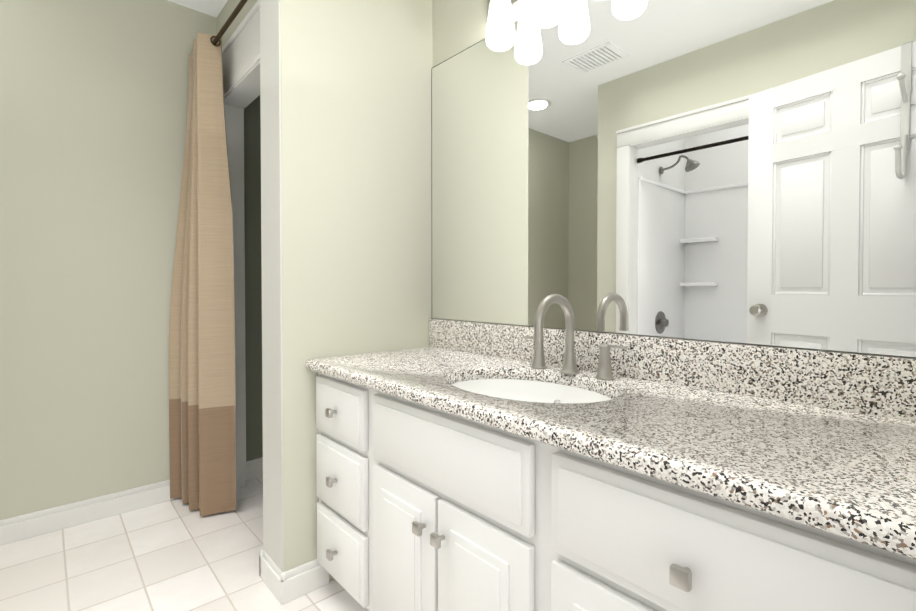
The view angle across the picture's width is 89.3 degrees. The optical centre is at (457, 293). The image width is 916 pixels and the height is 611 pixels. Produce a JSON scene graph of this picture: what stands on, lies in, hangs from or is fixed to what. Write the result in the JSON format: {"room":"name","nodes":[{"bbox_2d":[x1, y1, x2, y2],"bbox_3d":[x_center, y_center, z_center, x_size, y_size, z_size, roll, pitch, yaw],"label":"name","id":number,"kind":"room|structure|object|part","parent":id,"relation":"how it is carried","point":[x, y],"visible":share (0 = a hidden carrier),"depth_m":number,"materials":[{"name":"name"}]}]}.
{"room":"bathroom","nodes":[
{"label":"bathroom","id":0,"kind":"room"},
{"bbox_2d":[0,0,262,519],"bbox_3d":[-1.653,-0.202,2.135,3.360,2.440,0.124,-1,1,-42],"label":"wall","id":1,"kind":"structure","parent":0,"point":[93,104],"depth_m":2.08,"materials":[{"name":"beige paint"}]},
{"bbox_2d":[0,457,262,545],"bbox_3d":[-1.609,0.969,2.104,3.120,0.100,0.015,-1,1,-42],"label":"baseboard","id":2,"kind":"structure","parent":1,"relation":"attached to","point":[28,525],"depth_m":2.06,"materials":[{"name":"white wood"}]},
{"bbox_2d":[0,476,368,610],"bbox_3d":[-0.621,1.066,0.980,3.550,0.060,3.500,-1,1,-42],"label":"floor","id":3,"kind":"structure","parent":0,"point":[175,555],"depth_m":1.74,"materials":[{"name":"tile"}]},
{"bbox_2d":[306,366,915,610],"bbox_3d":[0.202,0.650,1.190,0.564,0.765,1.556,-1,1,-42],"label":"bathroom vanity","id":4,"kind":"object","parent":3,"relation":"on","point":[468,466],"depth_m":0.89,"materials":[{"name":"white wood"}]},
{"bbox_2d":[306,346,915,549],"bbox_3d":[0.207,0.250,1.188,0.552,0.035,1.556,-1,1,-42],"label":"countertop","id":5,"kind":"structure","parent":4,"relation":"on","point":[848,469],"depth_m":0.78,"materials":[{"name":"multicoloured stone"}]},
{"bbox_2d":[422,366,645,417],"bbox_3d":[0.178,0.334,1.215,0.451,0.157,0.597,-1,1,-42],"label":"sink","id":6,"kind":"object","parent":5,"relation":"in","point":[568,396],"depth_m":1.36,"materials":[{"name":"white ceramic"}]},
{"bbox_2d":[522,294,629,381],"bbox_3d":[0.274,0.116,1.298,0.186,0.230,0.348,-1,1,-42],"label":"faucet","id":7,"kind":"object","parent":5,"relation":"on","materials":[{"name":"silver metal"}]},
{"bbox_2d":[168,0,227,17],"bbox_3d":[-0.621,-1.434,0.941,3.550,0.060,3.500,-1,1,-42],"label":"ceiling","id":8,"kind":"structure","parent":0,"point":[213,8],"depth_m":2.29,"materials":[{"name":"white paint"}]},
{"bbox_2d":[217,0,257,46],"bbox_3d":[-0.902,-0.201,2.105,0.100,2.440,0.930,-1,1,-42],"label":"wall","id":9,"kind":"structure","parent":0,"point":[227,10],"depth_m":2.22,"materials":[{"name":"beige paint"}]},
{"bbox_2d":[169,0,247,515],"bbox_3d":[-1.036,-0.085,1.986,0.201,2.186,0.924,-1,1,-42],"label":"curtain","id":10,"kind":"object","parent":9,"relation":"hanging from","point":[202,412],"visible":1,"depth_m":2.13,"materials":[{"name":"brown fabric"}]},
{"bbox_3d":[-1.004,-1.144,1.998,0.045,0.045,0.924,-1,1,-42],"label":"rod","id":11,"kind":"part","parent":10,"relation":"part of","materials":[{"name":"brown metal"}]},
{"bbox_2d":[222,0,259,488],"bbox_3d":[-0.911,-0.086,2.099,0.124,2.210,0.927,-1,1,-42],"label":"door frame","id":12,"kind":"structure","parent":9,"relation":"attached to","point":[241,64],"depth_m":2.38,"materials":[{"name":"white wood"}]},
{"bbox_2d":[281,0,432,580],"bbox_3d":[-0.161,-0.200,2.023,1.285,2.440,0.180,-1,1,-42],"label":"wall","id":13,"kind":"structure","parent":0,"point":[356,143],"depth_m":1.68,"materials":[{"name":"beige paint"}]},
{"bbox_2d":[260,0,283,571],"bbox_3d":[-0.642,-0.243,1.592,0.006,2.339,0.176,-1,1,-42],"label":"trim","id":14,"kind":"structure","parent":13,"relation":"attached to","point":[271,250],"depth_m":1.58,"materials":[{"name":"white wood"}]},
{"bbox_2d":[259,548,328,604],"bbox_3d":[-0.587,0.976,1.660,0.170,0.100,0.210,-1,1,-42],"label":"baseboard","id":15,"kind":"structure","parent":13,"relation":"attached to","point":[296,582],"depth_m":1.58,"materials":[{"name":"white wood"}]},
{"bbox_2d":[433,0,915,358],"bbox_3d":[0.500,-0.190,1.364,0.120,2.440,1.685,-1,1,-42],"label":"wall","id":16,"kind":"structure","parent":0,"point":[459,26],"depth_m":1.80,"materials":[{"name":"beige paint"}]},
{"bbox_2d":[485,0,600,51],"bbox_3d":[0.341,-0.942,1.341,0.127,0.245,0.800,-1,1,-42],"label":"sconce","id":17,"kind":"object","parent":16,"relation":"attached to","point":[500,30],"visible":1,"depth_m":1.50,"materials":[{"name":"white glass"}]},
{"bbox_2d":[429,319,915,421],"bbox_3d":[0.405,0.173,1.365,0.020,0.115,1.556,-1,1,-42],"label":"backsplash","id":18,"kind":"structure","parent":16,"relation":"attached to","point":[867,384],"depth_m":1.06,"materials":[{"name":"multicoloured stone"}]},
{"bbox_2d":[431,0,915,356],"bbox_3d":[0.411,-0.409,1.363,0.006,1.042,1.556,-1,1,-42],"label":"mirror","id":19,"kind":"object","parent":16,"relation":"attached to","point":[739,171],"visible":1,"depth_m":1.17,"materials":[{"name":"clear glass"}]}
]}

